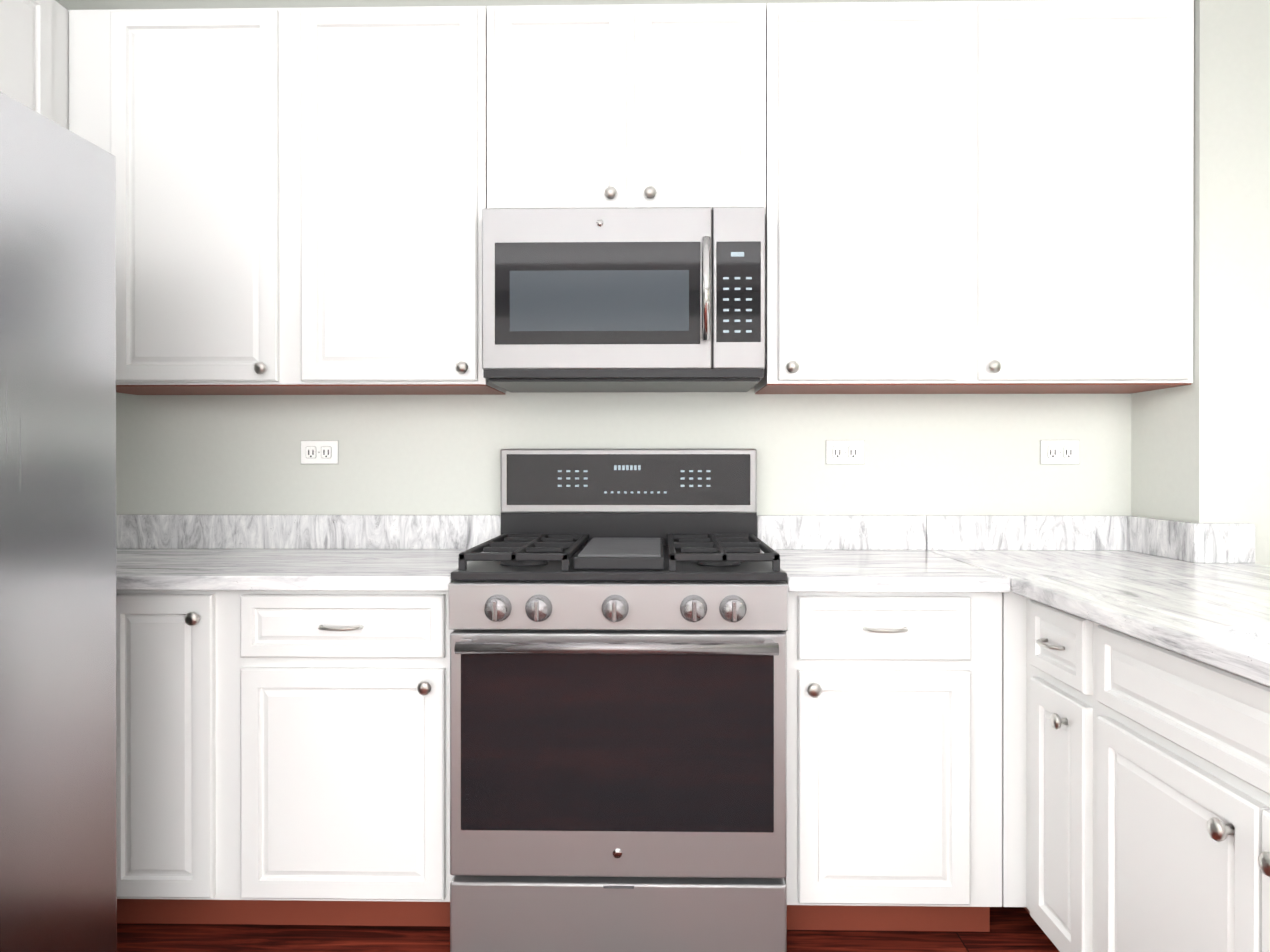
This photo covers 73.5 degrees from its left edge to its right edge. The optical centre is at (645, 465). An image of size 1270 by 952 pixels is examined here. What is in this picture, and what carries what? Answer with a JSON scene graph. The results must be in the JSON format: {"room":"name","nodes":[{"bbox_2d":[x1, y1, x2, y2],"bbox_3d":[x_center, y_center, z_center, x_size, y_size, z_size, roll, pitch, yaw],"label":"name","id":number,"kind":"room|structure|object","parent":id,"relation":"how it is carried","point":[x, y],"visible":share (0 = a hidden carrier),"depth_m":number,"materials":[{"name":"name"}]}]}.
{"room":"kitchen","nodes":[
{"label":"kitchen","id":0,"kind":"room"},
{"bbox_2d":[117,906,1059,951],"bbox_3d":[1.326,1.196,-0.352,6.654,0.080,6.150,0,0,1],"label":"floor","id":1,"kind":"structure","parent":0,"point":[1015,929],"depth_m":2.07,"materials":[{"name":"brown wood"}]},
{"bbox_2d":[0,91,116,951],"bbox_3d":[-1.413,0.264,1.238,0.860,1.752,0.910,0,0,1],"label":"fridge","id":2,"kind":"object","parent":1,"relation":"on","point":[58,758],"visible":1,"depth_m":1.51,"materials":[{"name":"grey metal"}]},
{"bbox_2d":[116,590,227,923],"bbox_3d":[-1.149,0.722,2.349,0.300,0.856,0.626,0,0,1],"label":"base cabinet","id":3,"kind":"object","parent":1,"relation":"on","point":[172,645],"depth_m":2.04,"materials":[{"name":"white wood"}]},
{"bbox_2d":[228,594,453,925],"bbox_3d":[-0.726,0.722,2.342,0.546,0.856,0.626,0,0,1],"label":"base cabinet","id":4,"kind":"object","parent":1,"relation":"on","point":[282,720],"depth_m":2.03,"materials":[{"name":"white wood"}]},
{"bbox_2d":[116,546,488,593],"bbox_3d":[-1.150,0.277,2.333,1.399,0.034,0.656,0,0,1],"label":"countertop","id":5,"kind":"structure","parent":4,"relation":"on","point":[206,569],"depth_m":2.12,"materials":[{"name":"white stone"}]},
{"bbox_2d":[448,449,787,951],"bbox_3d":[-0.058,0.550,2.252,0.775,1.200,0.764,0,0,1],"label":"range","id":6,"kind":"object","parent":1,"relation":"on","point":[618,621],"visible":1,"depth_m":1.94,"materials":[{"name":"grey metal"}]},
{"bbox_2d":[785,594,1001,931],"bbox_3d":[0.596,0.722,2.318,0.512,0.856,0.626,0,0,1],"label":"base cabinet","id":7,"kind":"object","parent":1,"relation":"on","point":[894,701],"depth_m":2.01,"materials":[{"name":"white wood"}]},
{"bbox_2d":[760,550,1010,593],"bbox_3d":[0.596,0.277,2.302,0.516,0.034,0.656,0,0,1],"label":"countertop","id":8,"kind":"structure","parent":7,"relation":"on","point":[808,571],"depth_m":2.03,"materials":[{"name":"white stone"}]},
{"bbox_2d":[1002,593,1020,906],"bbox_3d":[1.207,0.723,2.122,0.640,0.855,0.337,0,0,1],"label":"base cabinet","id":9,"kind":"object","parent":1,"relation":"on","point":[1011,606],"depth_m":2.02,"materials":[{"name":"white wood"}]},
{"bbox_2d":[1021,599,1072,951],"bbox_3d":[1.202,0.723,1.829,0.640,0.855,0.249,0,0,1],"label":"base cabinet","id":10,"kind":"object","parent":1,"relation":"on","point":[1046,635],"depth_m":1.87,"materials":[{"name":"white wood"}]},
{"bbox_2d":[1073,619,1269,951],"bbox_3d":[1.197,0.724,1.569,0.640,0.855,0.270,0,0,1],"label":"base cabinet","id":11,"kind":"object","parent":1,"relation":"on","point":[1135,733],"depth_m":1.49,"materials":[{"name":"white wood"}]},
{"bbox_2d":[926,547,1269,690],"bbox_3d":[1.214,0.280,0.946,0.766,0.035,3.346,0,0,1],"label":"countertop","id":12,"kind":"structure","parent":11,"relation":"on","point":[1215,613],"depth_m":1.75,"materials":[{"name":"white stone"}]},
{"bbox_2d":[1185,639,1269,826],"bbox_3d":[1.143,0.397,1.004,0.500,0.223,0.780,0,0,1],"label":"drawer","id":13,"kind":"object","parent":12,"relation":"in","point":[1227,719],"depth_m":1.28,"materials":[{"name":"white wood"}]},
{"bbox_2d":[59,0,1130,515],"bbox_3d":[-0.199,-0.221,2.697,3.494,2.740,0.100,0,0,1],"label":"wall","id":14,"kind":"structure","parent":0,"point":[951,454],"depth_m":2.65,"materials":[{"name":"white paint"}]},
{"bbox_2d":[69,6,505,394],"bbox_3d":[-1.019,-0.743,2.478,1.161,1.045,0.358,0,0,1],"label":"upper cabinet","id":15,"kind":"object","parent":14,"relation":"attached to","point":[301,198],"visible":1,"depth_m":2.34,"materials":[{"name":"white wood"}]},
{"bbox_2d":[301,440,338,464],"bbox_3d":[-1.020,-0.041,2.655,0.120,0.076,0.012,0,0,1],"label":"electrical outlet","id":16,"kind":"object","parent":14,"relation":"attached to","point":[319,452],"visible":1,"depth_m":2.65,"materials":[{"name":"white plastic"}]},
{"bbox_2d":[487,3,765,214],"bbox_3d":[-0.052,-0.977,2.460,0.766,0.577,0.358,0,0,1],"label":"upper cabinet","id":17,"kind":"object","parent":14,"relation":"attached to","point":[629,106],"visible":0.96,"depth_m":2.32,"materials":[{"name":"white wood"}]},
{"bbox_2d":[482,207,764,392],"bbox_3d":[-0.056,-0.454,2.424,0.750,0.457,0.432,0,0,1],"label":"microwave","id":18,"kind":"object","parent":17,"relation":"attached to","point":[661,299],"visible":1,"depth_m":2.24,"materials":[{"name":"grey metal"}]},
{"bbox_2d":[825,440,864,464],"bbox_3d":[0.618,-0.041,2.626,0.120,0.076,0.012,0,0,1],"label":"electrical outlet","id":19,"kind":"object","parent":14,"relation":"attached to","point":[844,452],"visible":1,"depth_m":2.62,"materials":[{"name":"white plastic"}]},
{"bbox_2d":[755,0,1193,393],"bbox_3d":[0.912,-0.743,2.443,1.154,1.045,0.358,0,0,1],"label":"upper cabinet","id":20,"kind":"object","parent":14,"relation":"attached to","point":[979,197],"visible":1,"depth_m":2.30,"materials":[{"name":"white wood"}]},
{"bbox_2d":[1040,440,1078,464],"bbox_3d":[1.276,-0.041,2.614,0.120,0.076,0.012,0,0,1],"label":"electrical outlet","id":21,"kind":"object","parent":14,"relation":"attached to","point":[1059,452],"visible":1,"depth_m":2.61,"materials":[{"name":"white plastic"}]},
{"bbox_2d":[1131,0,1269,565],"bbox_3d":[1.589,-0.220,2.450,0.190,2.740,0.330,0,0,1],"label":"wall","id":22,"kind":"structure","parent":0,"point":[1200,448],"depth_m":2.29,"materials":[{"name":"white paint"}]},
{"bbox_3d":[-1.950,-0.214,-0.297,0.100,2.740,5.950,0,0,1],"label":"wall","id":23,"kind":"structure","parent":0,"visible":0},
{"bbox_2d":[0,0,68,129],"bbox_3d":[-1.713,-0.956,1.696,0.294,0.615,1.946,0,0,1],"label":"upper cabinet","id":24,"kind":"object","parent":23,"relation":"attached to","point":[34,55],"visible":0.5,"depth_m":2.23,"materials":[{"name":"white wood"}]}
]}

